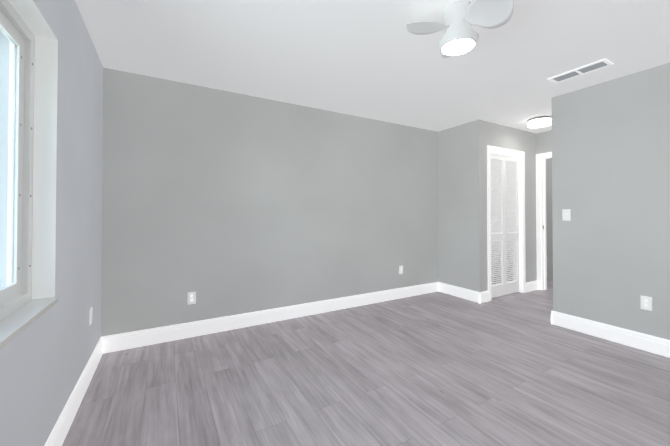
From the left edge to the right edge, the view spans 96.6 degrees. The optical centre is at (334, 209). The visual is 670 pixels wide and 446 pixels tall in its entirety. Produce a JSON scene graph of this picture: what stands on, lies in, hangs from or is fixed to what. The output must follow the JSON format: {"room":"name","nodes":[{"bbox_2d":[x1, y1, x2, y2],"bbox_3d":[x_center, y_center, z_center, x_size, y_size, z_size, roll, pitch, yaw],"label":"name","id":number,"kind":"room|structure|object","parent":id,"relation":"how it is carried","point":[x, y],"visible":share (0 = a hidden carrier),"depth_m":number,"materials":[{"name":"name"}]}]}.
{"room":"empty bedroom","nodes":[
{"label":"empty bedroom","id":0,"kind":"room"},
{"bbox_2d":[0,0,103,445],"bbox_3d":[-1.095,-0.018,0.755,0.220,2.440,4.240,0,-1,-30],"label":"wall","id":1,"kind":"structure","parent":0,"point":[45,357],"depth_m":1.61,"materials":[{"name":"grey paint"}]},
{"bbox_2d":[0,0,57,319],"bbox_3d":[-0.997,-0.211,0.650,0.154,1.278,1.817,0,-1,-30],"label":"window","id":2,"kind":"structure","parent":1,"relation":"in","point":[16,290],"depth_m":1.39,"materials":[{"name":"white plastic"}]},
{"bbox_2d":[0,297,57,348],"bbox_3d":[-0.962,0.436,0.662,0.097,0.024,1.817,0,-1,-30],"label":"window sill","id":3,"kind":"structure","parent":1,"relation":"attached to","point":[14,324],"depth_m":1.19,"materials":[{"name":"white wood"}]},
{"bbox_2d":[44,336,103,445],"bbox_3d":[-0.990,1.132,0.795,0.016,0.140,3.930,0,-1,-30],"label":"baseboard","id":4,"kind":"structure","parent":1,"relation":"attached to","point":[61,428],"depth_m":1.76,"materials":[{"name":"white wood"}]},
{"bbox_2d":[89,307,92,325],"bbox_3d":[-1.777,0.779,2.175,0.007,0.115,0.070,0,-1,-30],"label":"electrical outlet plate","id":5,"kind":"object","parent":1,"relation":"attached to","point":[90,315],"visible":1,"depth_m":2.15,"materials":[{"name":"white plastic"}]},
{"bbox_2d":[101,68,437,336],"bbox_3d":[0.492,0.022,4.025,5.770,2.440,0.120,0,-1,-30],"label":"wall","id":6,"kind":"structure","parent":0,"point":[221,203],"depth_m":3.15,"materials":[{"name":"grey paint"}]},
{"bbox_2d":[188,292,195,304],"bbox_3d":[-1.381,0.858,2.877,0.070,0.115,0.008,0,-1,-30],"label":"electrical outlet","id":7,"kind":"object","parent":6,"relation":"attached to","point":[191,297],"visible":1,"depth_m":2.88,"materials":[{"name":"white plastic"}]},
{"bbox_2d":[104,282,439,352],"bbox_3d":[-0.201,1.166,3.539,4.100,0.140,0.016,0,-1,-30],"label":"baseboard","id":8,"kind":"structure","parent":6,"relation":"attached to","point":[146,337],"depth_m":3.13,"materials":[{"name":"white wood"}]},
{"bbox_2d":[399,266,402,273],"bbox_3d":[0.928,0.854,4.189,0.070,0.115,0.008,0,-1,-30],"label":"electrical outlet","id":9,"kind":"object","parent":6,"relation":"attached to","point":[400,269],"visible":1,"depth_m":4.18,"materials":[{"name":"white plastic"}]},
{"bbox_2d":[62,277,669,445],"bbox_3d":[2.209,1.274,2.615,7.820,0.100,4.240,0,-1,-30],"label":"floor","id":10,"kind":"structure","parent":0,"point":[438,368],"depth_m":2.07,"materials":[{"name":"laminate"}]},
{"bbox_2d":[75,0,669,132],"bbox_3d":[2.209,-1.275,2.647,7.820,0.120,4.240,0,-1,-30],"label":"ceiling","id":11,"kind":"structure","parent":0,"point":[374,59],"depth_m":2.31,"materials":[{"name":"white paint"}]},
{"bbox_2d":[406,0,513,57],"bbox_3d":[0.767,-1.107,1.788,0.575,0.238,0.550,0,-1,-30],"label":"ceiling fan","id":12,"kind":"object","parent":11,"relation":"hanging from","point":[460,35],"visible":1,"depth_m":1.75,"materials":[{"name":"white plastic"}]},
{"bbox_2d":[527,116,551,127],"bbox_3d":[2.726,-1.157,3.974,0.287,0.084,0.287,0,-1,-30],"label":"hall ceiling light","id":13,"kind":"object","parent":11,"relation":"attached to","point":[540,122],"visible":0.98,"depth_m":3.89,"materials":[{"name":"white glass"}]},
{"bbox_2d":[547,59,613,82],"bbox_3d":[2.151,-1.211,2.636,0.170,0.009,0.420,0,-1,-30],"label":"ceiling vent","id":14,"kind":"object","parent":11,"relation":"in","point":[592,67],"visible":1,"depth_m":2.61,"materials":[{"name":"white metal"}]},
{"bbox_2d":[484,121,536,290],"bbox_3d":[2.667,0.027,4.467,1.550,2.440,0.120,0,-1,-30],"label":"wall","id":15,"kind":"structure","parent":0,"point":[502,136],"depth_m":4.53,"materials":[{"name":"grey paint"}]},
{"bbox_2d":[490,153,519,297],"bbox_3d":[2.443,0.225,4.302,0.742,2.016,0.060,0,-1,-30],"label":"closet door","id":16,"kind":"structure","parent":15,"relation":"in","point":[504,193],"depth_m":4.31,"materials":[{"name":"white paint"}]},
{"bbox_2d":[491,227,513,283],"bbox_3d":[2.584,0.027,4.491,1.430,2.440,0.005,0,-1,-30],"label":"louver","id":17,"kind":"object","parent":16,"relation":"attached to","point":[499,263],"depth_m":4.38,"materials":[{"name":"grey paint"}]},
{"bbox_2d":[487,145,525,300],"bbox_3d":[2.432,0.190,4.322,0.900,2.110,0.136,0,-1,-30],"label":"door frame","id":18,"kind":"structure","parent":15,"relation":"attached to","point":[522,272],"depth_m":4.45,"materials":[{"name":"white wood"}]},
{"bbox_2d":[526,280,537,291],"bbox_3d":[3.010,1.178,4.569,0.360,0.140,0.016,0,-1,-30],"label":"baseboard","id":19,"kind":"structure","parent":15,"relation":"attached to","point":[533,285],"depth_m":4.56,"materials":[{"name":"white wood"}]},
{"bbox_2d":[536,130,551,153],"bbox_3d":[3.428,0.025,4.333,0.120,2.440,0.864,0,-1,-30],"label":"wall","id":20,"kind":"structure","parent":0,"point":[543,142],"depth_m":4.59,"materials":[{"name":"grey paint"}]},
{"bbox_2d":[536,152,551,289],"bbox_3d":[3.421,0.190,4.329,0.138,2.110,0.860,0,-1,-30],"label":"door frame","id":21,"kind":"structure","parent":20,"relation":"attached to","point":[541,158],"depth_m":4.63,"materials":[{"name":"white wood"}]},
{"bbox_2d":[546,158,552,277],"bbox_3d":[3.912,0.041,5.576,1.950,2.440,0.120,0,-1,-30],"label":"wall","id":22,"kind":"structure","parent":0,"point":[549,236],"depth_m":5.53,"materials":[{"name":"paint"}]},
{"bbox_2d":[438,62,669,339],"bbox_3d":[2.618,0.007,2.863,0.120,2.440,4.000,0,-1,-30],"label":"wall","id":23,"kind":"structure","parent":0,"point":[611,183],"depth_m":2.87,"materials":[{"name":"grey paint"}]},
{"bbox_2d":[440,282,483,302],"bbox_3d":[1.755,1.174,4.230,0.016,0.140,0.666,0,-1,-30],"label":"baseboard","id":24,"kind":"structure","parent":23,"relation":"attached to","point":[471,295],"depth_m":4.17,"materials":[{"name":"white wood"}]},
{"bbox_2d":[562,209,570,220],"bbox_3d":[2.400,0.060,3.102,0.022,0.115,0.070,0,-1,-30],"label":"light switch","id":25,"kind":"object","parent":23,"relation":"attached to","point":[566,214],"visible":1,"depth_m":3.10,"materials":[{"name":"white plastic"}]},
{"bbox_2d":[551,310,669,357],"bbox_3d":[2.931,1.149,2.160,0.016,0.140,2.432,0,-1,-30],"label":"baseboard","id":26,"kind":"structure","parent":23,"relation":"attached to","point":[660,346],"depth_m":2.76,"materials":[{"name":"white wood"}]},
{"bbox_2d":[640,296,651,310],"bbox_3d":[2.695,0.814,2.587,0.008,0.115,0.070,0,-1,-30],"label":"outlet","id":27,"kind":"object","parent":23,"relation":"attached to","point":[646,302],"visible":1,"depth_m":2.58,"materials":[{"name":"white plastic"}]}
]}

